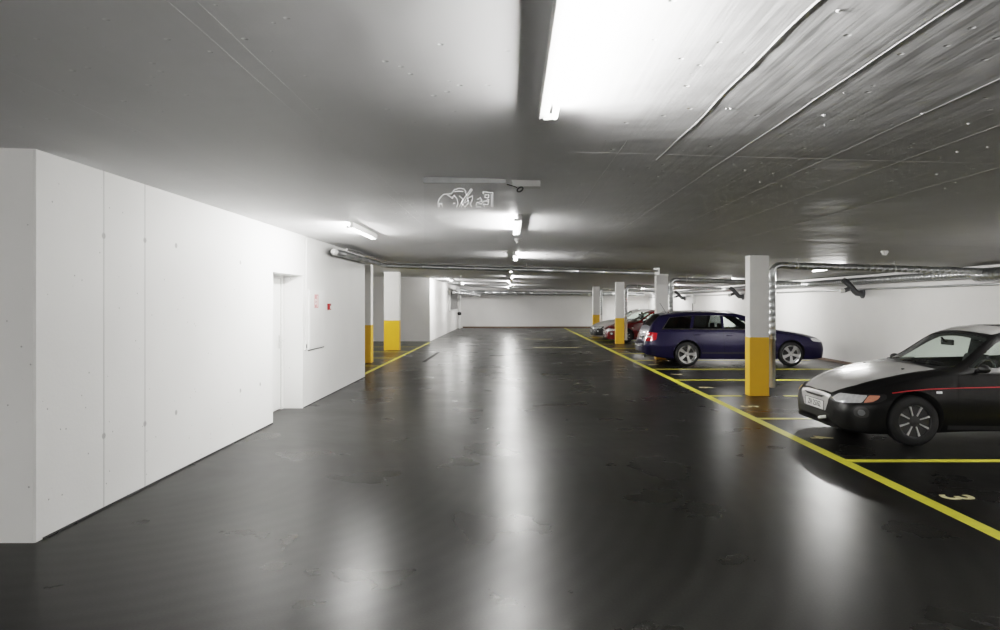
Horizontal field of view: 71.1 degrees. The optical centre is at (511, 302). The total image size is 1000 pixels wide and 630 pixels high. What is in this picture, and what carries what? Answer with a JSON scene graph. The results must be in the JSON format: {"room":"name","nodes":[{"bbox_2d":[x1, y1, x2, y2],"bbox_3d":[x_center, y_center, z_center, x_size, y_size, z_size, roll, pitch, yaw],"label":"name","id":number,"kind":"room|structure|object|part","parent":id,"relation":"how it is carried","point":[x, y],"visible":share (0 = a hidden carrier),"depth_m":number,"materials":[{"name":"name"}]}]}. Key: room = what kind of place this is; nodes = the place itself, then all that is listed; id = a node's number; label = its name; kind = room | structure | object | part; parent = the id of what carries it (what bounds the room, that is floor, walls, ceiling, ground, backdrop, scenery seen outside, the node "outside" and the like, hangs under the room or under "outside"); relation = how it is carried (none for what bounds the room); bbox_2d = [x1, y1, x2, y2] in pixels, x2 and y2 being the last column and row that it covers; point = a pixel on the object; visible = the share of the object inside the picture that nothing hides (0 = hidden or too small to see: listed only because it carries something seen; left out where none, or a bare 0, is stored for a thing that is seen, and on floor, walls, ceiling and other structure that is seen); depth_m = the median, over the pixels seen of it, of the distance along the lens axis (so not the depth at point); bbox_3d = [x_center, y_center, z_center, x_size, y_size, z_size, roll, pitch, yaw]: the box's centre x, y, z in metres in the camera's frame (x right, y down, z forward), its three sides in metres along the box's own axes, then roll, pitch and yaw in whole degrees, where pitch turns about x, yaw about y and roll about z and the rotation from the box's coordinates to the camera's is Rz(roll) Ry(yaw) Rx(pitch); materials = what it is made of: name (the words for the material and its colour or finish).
{"room":"parking garage","nodes":[
{"label":"parking garage","id":0,"kind":"room"},
{"bbox_2d":[0,148,429,542],"bbox_3d":[-6.110,0.209,17.163,5.780,2.822,24.875,0,0,0],"label":"wall","id":1,"kind":"structure","parent":0,"point":[136,318],"depth_m":5.99,"materials":[{"name":"white paint"}]},
{"bbox_2d":[43,423,272,538],"bbox_3d":[-3.216,1.614,7.105,0.005,0.012,4.610,0,0,0],"label":"baseboard","id":2,"kind":"structure","parent":1,"relation":"attached to","point":[271,423],"depth_m":6.05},
{"bbox_2d":[273,275,282,411],"bbox_3d":[-3.511,0.601,10.110,0.093,2.038,1.280,0,0,0],"label":"door","id":3,"kind":"structure","parent":1,"relation":"in","point":[277,279],"depth_m":10.54,"materials":[{"name":"white paint"}]},
{"bbox_2d":[308,290,324,350],"bbox_3d":[-3.203,0.271,11.490,0.034,0.962,0.930,0,0,0],"label":"panel","id":4,"kind":"object","parent":1,"relation":"attached to","point":[316,298],"visible":1,"depth_m":11.43,"materials":[{"name":"white paint"}]},
{"bbox_2d":[303,377,363,407],"bbox_3d":[-3.216,1.614,13.045,0.005,0.012,4.510,0,0,0],"label":"baseboard","id":5,"kind":"structure","parent":1,"relation":"attached to","point":[363,377],"depth_m":12.00,"materials":[{"name":"grey concrete"}]},
{"bbox_2d":[430,278,457,340],"bbox_3d":[-3.470,0.286,37.500,0.001,2.667,15.800,0,0,0],"label":"wall","id":6,"kind":"structure","parent":0,"point":[443,321],"depth_m":33.97,"materials":[{"name":"white paint"}]},
{"bbox_2d":[449,291,457,310],"bbox_3d":[-3.415,-0.130,41.000,0.090,1.100,5.300,0,0,0],"label":"panel","id":7,"kind":"object","parent":6,"relation":"attached to","point":[453,298],"visible":0.88,"depth_m":40.39,"materials":[{"name":"white plastic"}]},
{"bbox_2d":[0,0,999,290],"bbox_3d":[-0.075,-0.952,21.950,17.850,0.500,52.900,0,0,0],"label":"ceiling","id":8,"kind":"structure","parent":0,"point":[691,138],"depth_m":3.69,"materials":[{"name":"paint"}]},
{"bbox_2d":[346,222,376,238],"bbox_3d":[-2.023,-0.969,9.500,0.090,0.074,1.560,0,0,0],"label":"lamp","id":9,"kind":"object","parent":8,"relation":"attached to","point":[354,227],"visible":1,"depth_m":9.32,"materials":[{"name":"plastic"}]},
{"bbox_2d":[423,177,505,206],"bbox_3d":[-0.365,-0.714,5.380,0.630,0.508,0.024,0,0,0],"label":"hanging sign","id":10,"kind":"object","parent":8,"relation":"hanging from","point":[425,179],"visible":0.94,"depth_m":5.37,"materials":[{"name":"clear plastic"}]},
{"bbox_3d":[-0.365,-0.944,5.380,0.630,0.048,0.024,0,0,0],"label":"rail","id":11,"kind":"part","parent":10,"relation":"part of","materials":[{"name":"grey metal"}]},
{"bbox_2d":[331,248,659,275],"bbox_3d":[0.229,-0.833,14.505,6.682,0.338,5.130,0,0,0],"label":"ceiling pipe","id":12,"kind":"object","parent":8,"relation":"hanging from","point":[334,251],"visible":1,"depth_m":16.86,"materials":[{"name":"metal"}]},
{"bbox_2d":[513,252,517,260],"bbox_3d":[0.065,-0.912,13.800,0.090,0.074,1.560,0,0,0],"label":"lamp","id":13,"kind":"object","parent":8,"relation":"attached to","point":[515,255],"visible":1,"depth_m":13.28,"materials":[{"name":"plastic"}]},
{"bbox_2d":[513,214,521,234],"bbox_3d":[0.060,-0.911,8.250,0.090,0.074,1.560,0,0,0],"label":"lamp","id":14,"kind":"object","parent":8,"relation":"attached to","point":[517,226],"visible":1,"depth_m":7.98,"materials":[{"name":"plastic"}]},
{"bbox_2d":[514,238,521,242],"bbox_3d":[0.090,-0.915,10.300,0.110,0.068,0.110,0,0,0],"label":"smoke detector","id":15,"kind":"object","parent":8,"relation":"attached to","point":[518,240],"visible":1,"depth_m":10.26,"materials":[{"name":"white plastic"}]},
{"bbox_2d":[507,180,539,191],"bbox_3d":[0.090,-0.901,5.445,0.261,0.103,0.130,0,0,0],"label":"junction box","id":16,"kind":"object","parent":8,"relation":"attached to","point":[516,184],"visible":1,"depth_m":5.40,"materials":[{"name":"metal"}]},
{"bbox_2d":[452,287,643,295],"bbox_3d":[1.362,-0.635,43.175,13.241,0.445,5.146,0,0,-29],"label":"ventilation duct","id":17,"kind":"object","parent":8,"relation":"hanging from","point":[461,291],"visible":0.94,"depth_m":43.92,"materials":[{"name":"silver metal"}]},
{"bbox_2d":[539,0,585,120],"bbox_3d":[0.174,-0.909,2.580,0.090,0.074,1.560,0,0,0],"label":"lamp","id":18,"kind":"object","parent":8,"relation":"attached to","point":[561,8],"visible":1,"depth_m":2.47,"materials":[{"name":"plastic"}]},
{"bbox_2d":[600,289,674,321],"bbox_3d":[6.371,0.346,36.100,4.142,2.309,0.132,0,0,0],"label":"duct","id":19,"kind":"object","parent":8,"relation":"hanging from","point":[602,290],"visible":0.69,"depth_m":36.04,"materials":[{"name":"silver metal"}]},
{"bbox_2d":[624,284,721,339],"bbox_3d":[6.371,0.346,28.250,4.142,2.309,0.132,0,0,0],"label":"duct","id":20,"kind":"object","parent":8,"relation":"hanging from","point":[627,286],"visible":0.89,"depth_m":28.20,"materials":[{"name":"silver metal"}]},
{"bbox_2d":[669,275,800,310],"bbox_3d":[6.401,0.356,20.500,4.082,2.327,0.132,0,0,0],"label":"duct","id":21,"kind":"object","parent":8,"relation":"hanging from","point":[697,280],"visible":0.67,"depth_m":20.45,"materials":[{"name":"silver metal"}]},
{"bbox_2d":[652,267,999,294],"bbox_3d":[8.656,-0.510,20.000,0.337,0.252,46.001,0,0,0],"label":"ventilation duct","id":22,"kind":"object","parent":8,"relation":"hanging from","point":[990,274],"visible":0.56,"depth_m":15.90,"materials":[{"name":"silver metal"}]},
{"bbox_2d":[769,261,981,387],"bbox_3d":[6.416,0.357,12.620,4.052,2.326,0.132,0,0,0],"label":"duct","id":23,"kind":"object","parent":8,"relation":"hanging from","point":[779,265],"visible":0.98,"depth_m":12.57,"materials":[{"name":"metal"}]},
{"bbox_2d":[0,328,999,629],"bbox_3d":[-0.075,1.620,21.950,17.850,0.001,52.900,0,0,0],"label":"floor","id":24,"kind":"structure","parent":0,"point":[504,478],"depth_m":5.21,"materials":[{"name":"concrete"}]},
{"bbox_2d":[365,264,372,362],"bbox_3d":[-4.070,0.278,19.050,0.526,2.684,0.306,0,0,0],"label":"concrete column","id":25,"kind":"structure","parent":24,"relation":"on","point":[368,267],"depth_m":18.90,"materials":[{"name":"white paint"}]},
{"bbox_2d":[384,272,400,349],"bbox_3d":[-4.130,0.277,24.150,0.526,2.686,0.306,0,0,0],"label":"concrete column","id":26,"kind":"structure","parent":24,"relation":"on","point":[392,322],"depth_m":24.00,"materials":[{"name":"white paint"}]},
{"bbox_2d":[365,343,428,373],"bbox_3d":[-3.370,1.619,22.000,0.090,0.003,13.200,0,0,0],"label":"aisle line","id":27,"kind":"object","parent":24,"relation":"on","point":[426,343],"visible":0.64,"depth_m":19.69,"materials":[{"name":"yellow paint"}]},
{"bbox_2d":[423,352,439,361],"bbox_3d":[-2.420,1.618,21.100,0.100,0.004,3.800,0,0,0],"label":"channel","id":28,"kind":"object","parent":24,"relation":"on","point":[436,353],"visible":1,"depth_m":21.15,"materials":[{"name":"metal"}]},
{"bbox_2d":[458,294,460,328],"bbox_3d":[-3.320,0.470,44.230,0.240,2.300,0.380,0,0,0],"label":"riser pipe","id":29,"kind":"object","parent":24,"relation":"on","point":[459,312],"visible":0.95,"depth_m":44.25,"materials":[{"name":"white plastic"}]},
{"bbox_2d":[592,287,599,324],"bbox_3d":[4.287,0.395,35.690,0.341,2.450,0.246,0,0,0],"label":"concrete column","id":30,"kind":"structure","parent":24,"relation":"on","point":[596,290],"depth_m":35.57,"materials":[{"name":"white paint"}]},
{"bbox_2d":[615,282,623,343],"bbox_3d":[4.287,0.395,27.890,0.341,2.450,0.246,0,0,0],"label":"concrete column","id":31,"kind":"structure","parent":24,"relation":"on","point":[619,286],"depth_m":27.77,"materials":[{"name":"white paint"}]},
{"bbox_2d":[590,309,654,339],"bbox_3d":[5.462,0.945,31.750,3.748,1.349,2.000,0,0,0],"label":"hatchback","id":32,"kind":"object","parent":24,"relation":"on","point":[596,329],"visible":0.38,"depth_m":31.14,"materials":[{"name":"paint"}]},
{"bbox_2d":[592,319,614,326],"bbox_3d":[4.157,0.901,31.750,1.081,0.327,1.327,0,0,0],"label":"hood","id":33,"kind":"object","parent":32,"relation":"attached to","point":[603,323],"depth_m":31.16,"materials":[{"name":"silver metal"}]},
{"bbox_2d":[603,310,668,342],"bbox_3d":[5.702,0.946,29.150,3.748,1.349,2.000,0,0,0],"label":"hatchback","id":34,"kind":"object","parent":24,"relation":"on","point":[634,325],"visible":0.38,"depth_m":28.39,"materials":[{"name":"paint"}]},
{"bbox_2d":[605,321,632,328],"bbox_3d":[4.397,0.901,29.150,1.081,0.327,1.327,0,0,0],"label":"hood","id":35,"kind":"object","parent":34,"relation":"attached to","point":[612,326],"depth_m":28.63,"materials":[{"name":"red paint"}]},
{"bbox_2d":[654,274,667,359],"bbox_3d":[4.287,0.395,20.110,0.341,2.450,0.246,0,0,0],"label":"concrete column","id":36,"kind":"structure","parent":24,"relation":"on","point":[661,281],"depth_m":19.99,"materials":[{"name":"white paint"}]},
{"bbox_2d":[709,395,740,395],"bbox_3d":[3.725,1.619,12.200,0.549,0.003,0.110,0,0,0],"label":"bay line","id":37,"kind":"object","parent":24,"relation":"on","point":[709,395],"visible":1,"depth_m":12.24,"materials":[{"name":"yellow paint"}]},
{"bbox_2d":[635,305,822,365],"bbox_3d":[5.719,0.809,18.740,4.765,1.622,2.046,0,0,0],"label":"estate car","id":38,"kind":"object","parent":24,"relation":"on","point":[685,337],"visible":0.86,"depth_m":17.94,"materials":[{"name":"blue paint"}]},
{"bbox_2d":[644,332,656,340],"bbox_3d":[3.583,0.866,18.114,0.282,0.232,0.370,0,0,0],"label":"tail light","id":39,"kind":"object","parent":38,"relation":"attached to","point":[649,336],"depth_m":17.99,"materials":[{"name":"red plastic"}]},
{"bbox_3d":[4.905,0.237,19.280,1.651,0.087,0.028,0,0,0],"label":"roof rail","id":40,"kind":"part","parent":38,"relation":"part of","materials":[{"name":"metal"}]},
{"bbox_3d":[4.868,0.916,18.412,0.653,0.772,0.463,0,0,0],"label":"seat","id":41,"kind":"part","parent":38,"relation":"part of","materials":[{"name":"metal"}]},
{"bbox_3d":[4.905,0.237,18.200,1.651,0.087,0.028,0,0,0],"label":"roof rail","id":42,"kind":"part","parent":38,"relation":"part of","materials":[{"name":"metal"}]},
{"bbox_3d":[5.817,1.276,17.892,1.921,0.048,0.009,0,0,0],"label":"moulding","id":43,"kind":"part","parent":38,"relation":"part of","materials":[{"name":"black plastic"}]},
{"bbox_2d":[697,360,809,360],"bbox_3d":[6.570,1.619,19.770,3.660,0.003,0.110,0,0,0],"label":"bay line","id":44,"kind":"object","parent":24,"relation":"on","point":[697,360],"visible":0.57,"depth_m":19.71,"materials":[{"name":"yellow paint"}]},
{"bbox_2d":[745,255,768,395],"bbox_3d":[4.303,0.395,12.290,0.341,2.450,0.246,0,0,0],"label":"concrete column","id":45,"kind":"structure","parent":24,"relation":"on","point":[756,266],"depth_m":12.17,"materials":[{"name":"white paint"}]},
{"bbox_2d":[564,328,999,539],"bbox_3d":[3.390,1.619,22.750,0.120,0.003,44.500,0,0,0],"label":"aisle line","id":46,"kind":"object","parent":24,"relation":"on","point":[967,520],"visible":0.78,"depth_m":6.84,"materials":[{"name":"yellow paint"}]},
{"bbox_2d":[758,418,809,418],"bbox_3d":[5.926,1.619,9.800,4.949,0.003,0.110,0,0,0],"label":"bay line","id":47,"kind":"object","parent":24,"relation":"on","point":[758,418],"visible":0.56,"depth_m":9.80,"materials":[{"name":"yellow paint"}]},
{"bbox_2d":[810,436,830,438],"bbox_3d":[3.716,1.617,8.433,0.261,0.002,0.178,0,0,0],"label":"bay number","id":48,"kind":"object","parent":24,"relation":"on","point":[819,437],"visible":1,"depth_m":8.41,"materials":[{"name":"beige paint"}]},
{"bbox_2d":[798,324,999,445],"bbox_3d":[5.626,0.942,8.666,3.826,1.355,1.992,0,0,5],"label":"car","id":49,"kind":"object","parent":24,"relation":"on","point":[910,400],"visible":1,"depth_m":7.95,"materials":[{"name":"black paint"}]},
{"bbox_3d":[3.763,1.235,8.700,0.012,0.110,0.520,0,0,0],"label":"license plate","id":50,"kind":"part","parent":49,"relation":"part of","materials":[{"name":"white metal"}]},
{"bbox_3d":[3.756,1.235,8.700,0.006,0.116,0.524,0,0,0],"label":"plate frame","id":51,"kind":"part","parent":49,"relation":"part of","materials":[{"name":"black plastic"}]},
{"bbox_2d":[805,390,823,396],"bbox_3d":[3.756,1.128,8.700,0.001,0.029,0.590,0,0,0],"label":"grille","id":52,"kind":"object","parent":49,"relation":"attached to","point":[805,390],"depth_m":8.69,"materials":[{"name":"silver metal"}]},
{"bbox_2d":[801,404,829,418],"bbox_3d":[3.761,1.349,8.700,0.002,0.077,0.824,0,0,0],"label":"grille","id":53,"kind":"object","parent":49,"relation":"attached to","point":[814,411],"depth_m":8.70,"materials":[{"name":"black plastic"}]},
{"bbox_3d":[3.772,1.181,8.700,0.024,0.218,0.791,0,0,0],"label":"nose panel","id":54,"kind":"part","parent":49,"relation":"part of","materials":[{"name":"silver metal"}]},
{"bbox_2d":[858,410,864,415],"bbox_3d":[3.961,1.244,7.933,0.080,0.069,0.001,0,0,23],"label":"fog lamp","id":55,"kind":"object","parent":49,"relation":"attached to","point":[860,412],"depth_m":7.93,"materials":[{"name":"grey plastic"}]},
{"bbox_2d":[806,360,932,391],"bbox_3d":[4.322,0.901,8.700,1.081,0.327,1.327,0,0,0],"label":"hood","id":56,"kind":"object","parent":49,"relation":"attached to","point":[864,376],"depth_m":8.42,"materials":[{"name":"black metal"}]},
{"bbox_2d":[864,395,879,402],"bbox_3d":[4.079,1.090,7.930,0.166,0.082,0.037,0,0,19],"label":"lamp","id":57,"kind":"object","parent":49,"relation":"attached to","point":[867,398],"depth_m":7.93,"materials":[{"name":"orange plastic"}]},
{"bbox_3d":[4.912,0.741,8.700,0.165,0.033,1.361,0,0,0],"label":"cowl panel","id":58,"kind":"part","parent":49,"relation":"part of","materials":[{"name":"black plastic"}]},
{"bbox_2d":[940,337,953,344],"bbox_3d":[5.376,0.469,8.700,0.097,0.102,0.240,0,0,0],"label":"mirror","id":59,"kind":"object","parent":49,"relation":"attached to","point":[943,341],"depth_m":8.69,"materials":[{"name":"black plastic"}]},
{"bbox_3d":[6.063,0.320,8.700,1.005,0.097,1.059,0,0,0],"label":"roof panel","id":60,"kind":"part","parent":49,"relation":"part of","materials":[{"name":"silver metal"}]},
{"bbox_3d":[5.770,1.411,7.906,1.711,0.061,0.019,0,0,0],"label":"rocker moulding","id":61,"kind":"part","parent":49,"relation":"part of","materials":[{"name":"black plastic"}]},
{"bbox_3d":[5.733,0.890,9.040,0.677,0.800,0.480,0,0,0],"label":"seat","id":62,"kind":"part","parent":49,"relation":"part of","materials":[{"name":"black leather"}]},
{"bbox_2d":[975,365,990,373],"bbox_3d":[5.241,0.740,7.825,0.072,0.105,0.250,0,0,0],"label":"mirror","id":63,"kind":"object","parent":49,"relation":"attached to","point":[981,369],"depth_m":7.76,"materials":[{"name":"black plastic"}]},
{"bbox_2d":[846,459,999,461],"bbox_3d":[5.926,1.619,7.180,4.949,0.003,0.110,0,0,0],"label":"parking line","id":64,"kind":"object","parent":24,"relation":"on","point":[850,460],"visible":1,"depth_m":7.19,"materials":[{"name":"yellow paint"}]},
{"bbox_2d":[939,495,974,499],"bbox_3d":[3.715,1.617,5.832,0.264,0.002,0.142,0,0,0],"label":"bay number","id":65,"kind":"object","parent":24,"relation":"on","point":[943,496],"visible":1,"depth_m":5.82,"materials":[{"name":"beige paint"}]},
{"bbox_2d":[458,287,647,327],"bbox_3d":[2.690,0.286,45.400,12.320,2.667,0.001,0,0,0],"label":"wall","id":66,"kind":"structure","parent":0,"point":[485,309],"depth_m":45.41,"materials":[{"name":"white paint"}]},
{"bbox_2d":[463,326,590,327],"bbox_3d":[2.815,1.570,45.389,12.030,0.100,0.019,0,0,0],"label":"baseboard","id":67,"kind":"structure","parent":66,"relation":"attached to","point":[463,326],"depth_m":45.38,"materials":[{"name":"grey concrete"}]},
{"bbox_2d":[648,264,999,362],"bbox_3d":[8.850,0.459,20.450,0.001,2.322,49.900,0,0,0],"label":"wall","id":68,"kind":"structure","parent":0,"point":[849,327],"depth_m":16.91,"materials":[{"name":"white paint"}]},
{"bbox_2d":[673,291,685,300],"bbox_3d":[8.550,-0.377,35.800,0.599,0.524,0.250,0,0,0],"label":"drain elbow","id":69,"kind":"object","parent":68,"relation":"attached to","point":[675,292],"visible":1,"depth_m":35.73,"materials":[{"name":"grey plastic"}]},
{"bbox_2d":[691,294,694,309],"bbox_3d":[8.790,0.045,34.000,0.119,0.950,0.400,0,0,0],"label":"wall box","id":70,"kind":"object","parent":68,"relation":"attached to","point":[692,295],"visible":0.91,"depth_m":33.86,"materials":[{"name":"white plastic"}]},
{"bbox_2d":[728,286,743,299],"bbox_3d":[8.550,-0.377,26.800,0.599,0.524,0.250,0,0,0],"label":"drain elbow","id":71,"kind":"object","parent":68,"relation":"attached to","point":[732,289],"visible":1,"depth_m":26.72,"materials":[{"name":"grey plastic"}]},
{"bbox_2d":[649,283,999,297],"bbox_3d":[8.795,-0.345,21.500,0.044,0.044,47.000,0,0,0],"label":"pipe","id":72,"kind":"object","parent":68,"relation":"attached to","point":[979,284],"visible":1,"depth_m":15.90,"materials":[{"name":"silver metal"}]},
{"bbox_2d":[819,357,853,364],"bbox_3d":[8.839,1.585,20.485,0.019,0.070,49.770,0,0,0],"label":"baseboard","id":73,"kind":"structure","parent":68,"relation":"attached to","point":[822,358],"depth_m":19.05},
{"bbox_2d":[839,278,864,297],"bbox_3d":[8.550,-0.377,17.650,0.599,0.524,0.250,0,0,0],"label":"drain elbow","id":74,"kind":"object","parent":68,"relation":"attached to","point":[850,287],"visible":1,"depth_m":17.57,"materials":[{"name":"grey plastic"}]}
]}

